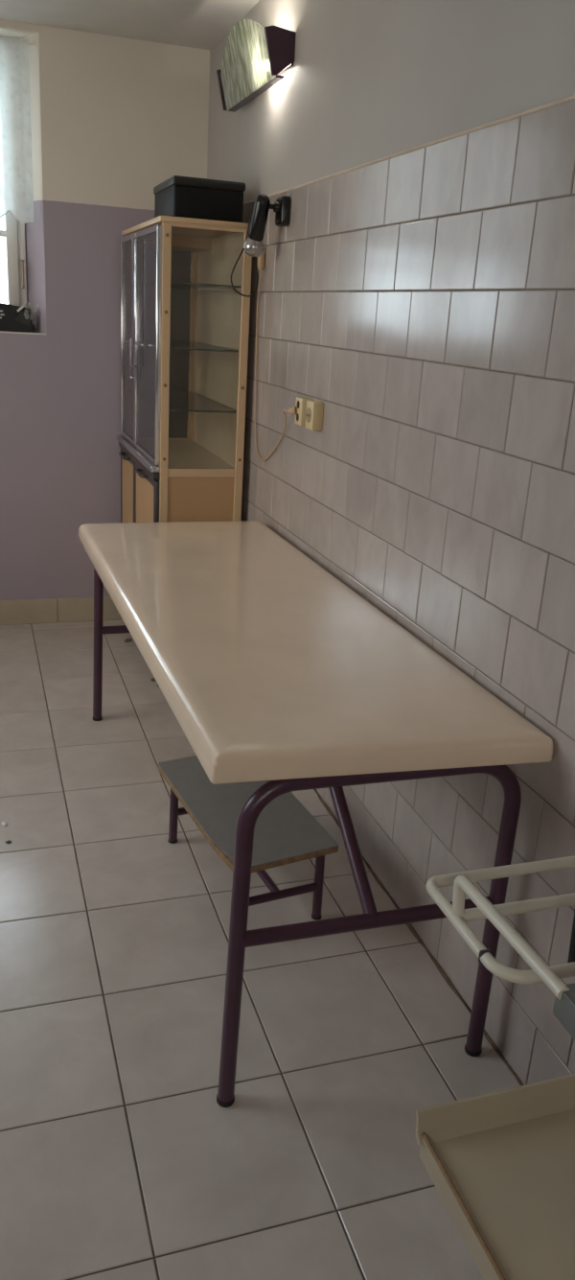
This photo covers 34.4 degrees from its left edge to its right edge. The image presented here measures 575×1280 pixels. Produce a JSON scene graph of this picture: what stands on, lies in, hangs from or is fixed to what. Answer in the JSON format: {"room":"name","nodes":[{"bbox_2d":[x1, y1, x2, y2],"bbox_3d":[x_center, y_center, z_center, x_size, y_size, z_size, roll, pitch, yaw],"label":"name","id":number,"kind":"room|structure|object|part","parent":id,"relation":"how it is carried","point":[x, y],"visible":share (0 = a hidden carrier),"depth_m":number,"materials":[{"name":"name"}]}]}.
{"room":"examination room","nodes":[
{"label":"examination room","id":0,"kind":"room"},
{"bbox_2d":[0,19,209,622],"bbox_3d":[-1.747,-1.244,3.905,2.762,2.620,0.335,-3,20,-18],"label":"wall","id":1,"kind":"structure","parent":0,"point":[113,119],"depth_m":3.93,"materials":[{"name":"paint"}]},
{"bbox_2d":[0,35,27,307],"bbox_3d":[-1.579,-1.840,3.725,1.004,1.110,0.114,-3,20,-18],"label":"window","id":2,"kind":"structure","parent":1,"relation":"in","point":[13,232],"depth_m":3.93,"materials":[{"name":"white paint"}]},
{"bbox_3d":[-1.357,-1.850,3.804,0.469,1.058,0.082,-3,20,-18],"label":"sash","id":3,"kind":"part","parent":2,"relation":"part of","materials":[{"name":"white paint"}]},
{"bbox_3d":[-1.123,-1.551,3.945,0.009,0.116,0.035,-3,20,-18],"label":"handle","id":4,"kind":"part","parent":2,"relation":"part of","materials":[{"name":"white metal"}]},
{"bbox_2d":[0,330,46,335],"bbox_3d":[-1.585,-1.294,3.839,1.132,0.006,0.159,-3,20,-18],"label":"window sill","id":5,"kind":"structure","parent":1,"relation":"attached to","point":[31,333],"depth_m":3.92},
{"bbox_2d":[0,302,38,332],"bbox_3d":[-1.186,-1.370,3.929,0.255,0.124,0.103,-3,20,-18],"label":"bag","id":6,"kind":"object","parent":5,"relation":"on","point":[12,318],"visible":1,"depth_m":3.91,"materials":[{"name":"black fabric"}]},
{"bbox_2d":[28,41,35,48],"bbox_3d":[-1.511,-2.289,3.449,1.126,0.028,0.028,-3,20,-18],"label":"curtain rod","id":7,"kind":"object","parent":1,"relation":"attached to","point":[30,43],"visible":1,"depth_m":3.61,"materials":[{"name":"white paint"}]},
{"bbox_2d":[0,36,34,223],"bbox_3d":[-1.535,-1.990,3.546,1.081,0.654,0.030,-3,20,-18],"label":"lace curtain","id":8,"kind":"object","parent":7,"relation":"hanging from","point":[16,193],"visible":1,"depth_m":3.69,"materials":[{"name":"fabric"}]},
{"bbox_2d":[0,596,122,625],"bbox_3d":[-1.766,-0.102,4.131,2.746,0.116,0.012,-3,20,-18],"label":"baseboard","id":9,"kind":"structure","parent":1,"relation":"attached to","point":[74,609],"depth_m":4.34,"materials":[{"name":"beige tile"}]},
{"bbox_2d":[0,0,259,49],"bbox_3d":[-0.770,-1.486,0.920,3.100,0.120,6.100,-3,20,-18],"label":"ceiling","id":10,"kind":"structure","parent":0,"point":[199,24],"depth_m":3.41,"materials":[{"name":"paint"}]},
{"bbox_2d":[0,619,524,1279],"bbox_3d":[-0.941,0.905,1.758,2.950,0.120,6.015,-3,20,-18],"label":"floor","id":11,"kind":"structure","parent":0,"point":[121,1159],"depth_m":1.93,"materials":[{"name":"tile"}]},
{"bbox_2d":[116,215,252,687],"bbox_3d":[-0.467,-0.760,3.815,0.360,1.714,0.863,-3,20,-18],"label":"display cabinet","id":12,"kind":"object","parent":11,"relation":"on","point":[197,477],"visible":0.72,"depth_m":3.54,"materials":[{"name":"light wood"},{"name":"glass"},{"name":"polished metal"}]},
{"bbox_3d":[-0.701,-0.789,3.993,0.029,0.011,0.152,-3,20,-18],"label":"handle","id":13,"kind":"part","parent":12,"relation":"part of","materials":[{"name":"black metal"}]},
{"bbox_3d":[-0.703,-0.451,4.118,0.018,0.744,0.374,-3,20,-18],"label":"door","id":14,"kind":"part","parent":12,"relation":"part of","materials":[{"name":"brown wood"}]},
{"bbox_3d":[-0.702,-0.451,4.119,0.012,0.698,0.328,-3,20,-18],"label":"door panel","id":15,"kind":"part","parent":12,"relation":"part of","materials":[{"name":"brown wood"}]},
{"bbox_3d":[-0.655,-1.234,3.844,0.018,0.806,0.374,-3,20,-18],"label":"door","id":16,"kind":"part","parent":12,"relation":"part of","materials":[{"name":"glass"}]},
{"bbox_3d":[-0.655,-1.234,3.844,0.004,0.774,0.342,-3,20,-18],"label":"door glass","id":17,"kind":"part","parent":12,"relation":"part of","materials":[{"name":"clear glass"}]},
{"bbox_3d":[-0.620,-1.121,3.702,0.021,0.158,0.008,-3,20,-18],"label":"handle","id":18,"kind":"part","parent":12,"relation":"part of","materials":[{"name":"metal"}]},
{"bbox_3d":[-0.590,-1.296,3.579,0.021,0.474,0.009,-3,20,-18],"label":"handle","id":19,"kind":"part","parent":12,"relation":"part of","materials":[{"name":"metal"}]},
{"bbox_3d":[-0.613,-0.762,3.767,0.035,0.024,0.858,-3,20,-18],"label":"rail","id":20,"kind":"part","parent":12,"relation":"part of","materials":[{"name":"metal"}]},
{"bbox_3d":[-0.610,-0.738,3.777,0.027,0.024,0.854,-3,20,-18],"label":"drip moulding","id":21,"kind":"part","parent":12,"relation":"part of","materials":[{"name":"silver metal"}]},
{"bbox_3d":[-0.570,-0.648,3.612,0.029,0.011,0.152,-3,20,-18],"label":"handle","id":22,"kind":"part","parent":12,"relation":"part of","materials":[{"name":"brown wood"}]},
{"bbox_3d":[-0.571,-0.310,3.738,0.012,0.698,0.426,-3,20,-18],"label":"door panel","id":23,"kind":"part","parent":12,"relation":"part of","materials":[{"name":"brown wood"}]},
{"bbox_3d":[-0.571,-0.310,3.737,0.018,0.744,0.472,-3,20,-18],"label":"door","id":24,"kind":"part","parent":12,"relation":"part of","materials":[{"name":"brown wood"}]},
{"bbox_3d":[-0.523,-1.093,3.463,0.004,0.774,0.440,-3,20,-18],"label":"door glass","id":25,"kind":"part","parent":12,"relation":"part of","materials":[{"name":"clear glass"}]},
{"bbox_3d":[-0.524,-1.093,3.463,0.018,0.806,0.472,-3,20,-18],"label":"door","id":26,"kind":"part","parent":12,"relation":"part of","materials":[{"name":"glass"}]},
{"bbox_3d":[-0.575,-0.928,4.187,0.314,1.621,0.022,-3,20,-18],"label":"frame","id":27,"kind":"part","parent":12,"relation":"part of","materials":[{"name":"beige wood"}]},
{"bbox_3d":[-0.407,-1.296,4.066,0.011,0.828,0.053,-3,20,-18],"label":"corner post","id":28,"kind":"part","parent":12,"relation":"part of","materials":[{"name":"beige wood"}]},
{"bbox_2d":[153,175,245,222],"bbox_3d":[-0.325,-1.570,3.354,0.254,0.132,0.385,-3,20,-18],"label":"storage box","id":29,"kind":"object","parent":12,"relation":"on","point":[177,196],"visible":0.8,"depth_m":3.19,"materials":[{"name":"black cardboard"}]},
{"bbox_3d":[-0.322,-1.619,3.337,0.254,0.029,0.385,-3,20,-18],"label":"lid","id":30,"kind":"part","parent":29,"relation":"part of","materials":[{"name":"black plastic"}]},
{"bbox_3d":[-0.342,-0.248,3.581,0.258,0.767,0.013,-3,20,-18],"label":"panel","id":31,"kind":"part","parent":12,"relation":"part of","materials":[{"name":"brown wood"}]},
{"bbox_2d":[168,392,236,411],"bbox_3d":[-0.438,-0.968,3.749,0.288,0.006,0.804,-3,20,-18],"label":"glass shelf","id":32,"kind":"object","parent":12,"relation":"attached to","point":[178,401],"depth_m":3.68,"materials":[{"name":"clear glass"}]},
{"bbox_2d":[169,339,238,350],"bbox_3d":[-0.426,-1.170,3.679,0.288,0.006,0.804,-3,20,-18],"label":"glass shelf","id":33,"kind":"object","parent":12,"relation":"attached to","point":[194,344],"depth_m":3.64,"materials":[{"name":"clear glass"}]},
{"bbox_2d":[170,282,240,289],"bbox_3d":[-0.414,-1.375,3.607,0.288,0.006,0.804,-3,20,-18],"label":"glass shelf","id":34,"kind":"object","parent":12,"relation":"attached to","point":[193,286],"depth_m":3.43,"materials":[{"name":"clear glass"}]},
{"bbox_3d":[-0.318,-0.650,3.439,0.314,1.621,0.022,-3,20,-18],"label":"frame","id":35,"kind":"part","parent":12,"relation":"part of","materials":[{"name":"beige wood"}]},
{"bbox_3d":[-0.304,-0.796,3.860,0.010,1.621,0.816,-3,20,-18],"label":"panel","id":36,"kind":"part","parent":12,"relation":"part of","materials":[{"name":"beige wood"}]},
{"bbox_2d":[158,755,338,920],"bbox_3d":[-0.122,0.527,2.425,0.292,0.246,0.564,-6,22,-26],"label":"step stool","id":37,"kind":"object","parent":11,"relation":"on","point":[286,832],"visible":0.68,"depth_m":2.30,"materials":[{"name":"grey laminate"}]},
{"bbox_3d":[-0.303,0.465,2.601,0.054,0.226,0.032,-3,20,-18],"label":"leg","id":38,"kind":"part","parent":37,"relation":"part of","materials":[{"name":"purple metal"}]},
{"bbox_3d":[0.064,0.591,2.303,0.054,0.225,0.028,-3,20,-18],"label":"leg","id":39,"kind":"part","parent":37,"relation":"part of","materials":[{"name":"purple metal"}]},
{"bbox_2d":[78,520,554,1107],"bbox_3d":[-0.134,0.228,2.532,0.666,0.737,1.866,-3,20,-18],"label":"examination table","id":40,"kind":"object","parent":11,"relation":"on","point":[272,668],"visible":1,"depth_m":1.85,"materials":[{"name":"beige plastic"}]},
{"bbox_3d":[-0.628,-0.029,3.262,0.112,0.682,0.070,-3,20,-18],"label":"leg","id":41,"kind":"part","parent":40,"relation":"part of","materials":[{"name":"purple metal"}]},
{"bbox_3d":[-0.059,0.556,1.691,0.122,0.682,0.046,-3,20,-18],"label":"leg","id":42,"kind":"part","parent":40,"relation":"part of","materials":[{"name":"purple metal"}]},
{"bbox_3d":[0.181,0.237,1.658,0.347,0.032,0.032,-3,20,-17],"label":"rail","id":43,"kind":"part","parent":40,"relation":"part of","materials":[{"name":"purple metal"}]},
{"bbox_3d":[0.379,0.535,1.826,0.105,0.682,0.045,-3,20,-18],"label":"leg","id":44,"kind":"part","parent":40,"relation":"part of","materials":[{"name":"purple metal"}]},
{"bbox_2d":[416,855,574,1279],"bbox_3d":[0.443,0.703,1.211,0.380,0.781,0.594,-3,20,-18],"label":"trolley","id":45,"kind":"object","parent":11,"relation":"on","point":[501,1163],"visible":1,"depth_m":1.32,"materials":[{"name":"beige metal"}]},
{"bbox_2d":[416,1073,574,1279],"bbox_3d":[0.431,0.814,1.241,0.348,0.083,0.489,-3,20,-18],"label":"tray","id":46,"kind":"object","parent":45,"relation":"on","point":[501,1163],"depth_m":1.35,"materials":[{"name":"beige plastic"}]},
{"bbox_3d":[0.396,0.371,1.276,0.363,0.016,0.229,-3,20,-18],"label":"guard rail","id":47,"kind":"part","parent":45,"relation":"part of","materials":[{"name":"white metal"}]},
{"bbox_3d":[0.424,0.369,1.189,0.363,0.077,0.236,-3,20,-18],"label":"carry rail","id":48,"kind":"part","parent":45,"relation":"part of","materials":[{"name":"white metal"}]},
{"bbox_2d":[207,0,574,1085],"bbox_3d":[0.531,-0.365,1.794,0.202,2.620,6.015,-3,20,-18],"label":"wall","id":49,"kind":"structure","parent":0,"point":[418,287],"depth_m":2.06,"materials":[{"name":"tile"}]},
{"bbox_2d":[216,19,295,112],"bbox_3d":[-0.122,-1.925,3.091,0.108,0.202,0.617,-3,20,-18],"label":"wall sconce","id":50,"kind":"object","parent":49,"relation":"attached to","point":[255,56],"visible":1,"depth_m":3.00,"materials":[{"name":"glass"}]},
{"bbox_3d":[-0.147,-1.924,3.082,0.054,0.201,0.591,-3,20,-18],"label":"lamp shade","id":51,"kind":"part","parent":50,"relation":"part of","materials":[{"name":"green glass"}]},
{"bbox_3d":[-0.114,-1.834,3.127,0.028,0.007,0.593,-3,20,-18],"label":"rail","id":52,"kind":"part","parent":50,"relation":"part of","materials":[{"name":"metal"}]},
{"bbox_3d":[-0.076,-1.899,3.116,0.008,0.065,0.593,-3,20,-18],"label":"plate","id":53,"kind":"part","parent":50,"relation":"part of","materials":[{"name":"metal"}]},
{"bbox_2d":[243,193,290,256],"bbox_3d":[-0.067,-1.321,2.969,0.166,0.183,0.091,12,21,23],"label":"spot lamp","id":54,"kind":"object","parent":49,"relation":"attached to","point":[253,244],"visible":1,"depth_m":2.94,"materials":[{"name":"black plastic"}]},
{"bbox_2d":[230,220,258,297],"bbox_3d":[-0.130,-1.309,3.194,0.121,0.244,0.057,16,23,33],"label":"lamp cord","id":55,"kind":"object","parent":54,"relation":"attached to","point":[248,221],"visible":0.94,"depth_m":3.21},
{"bbox_3d":[-0.109,-1.278,3.016,0.071,0.067,0.070,-3,20,-18],"label":"reflector bulb","id":56,"kind":"part","parent":54,"relation":"part of","materials":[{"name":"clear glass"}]},
{"bbox_3d":[-0.049,-1.368,2.937,0.042,0.034,0.034,-3,20,-18],"label":"arm","id":57,"kind":"part","parent":54,"relation":"part of","materials":[{"name":"black plastic"}]},
{"bbox_3d":[-0.015,-1.357,2.943,0.030,0.086,0.080,-3,20,-18],"label":"wall plate","id":58,"kind":"part","parent":54,"relation":"part of","materials":[{"name":"black plastic"}]},
{"bbox_2d":[255,250,296,460],"bbox_3d":[-0.040,-0.926,3.070,0.044,0.707,0.581,-2,20,-15],"label":"power cable","id":59,"kind":"object","parent":49,"relation":"attached to","point":[261,259],"visible":0.98,"depth_m":3.22,"materials":[{"name":"plastic"}]},
{"bbox_2d":[294,396,312,426],"bbox_3d":[0.048,-0.701,2.850,0.036,0.082,0.065,-3,20,-18],"label":"wall socket","id":60,"kind":"object","parent":49,"relation":"attached to","point":[301,402],"visible":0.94,"depth_m":2.83,"materials":[{"name":"beige plastic"}]},
{"bbox_2d":[304,399,324,430],"bbox_3d":[0.079,-0.666,2.758,0.037,0.082,0.066,-3,20,-18],"label":"wall socket","id":61,"kind":"object","parent":49,"relation":"attached to","point":[314,409],"visible":1,"depth_m":2.73,"materials":[{"name":"beige plastic"}]},
{"bbox_2d":[313,789,523,1085],"bbox_3d":[0.399,0.815,2.066,0.016,0.015,5.600,-3,20,-18],"label":"trim","id":62,"kind":"structure","parent":49,"relation":"attached to","point":[409,925],"depth_m":2.20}
]}

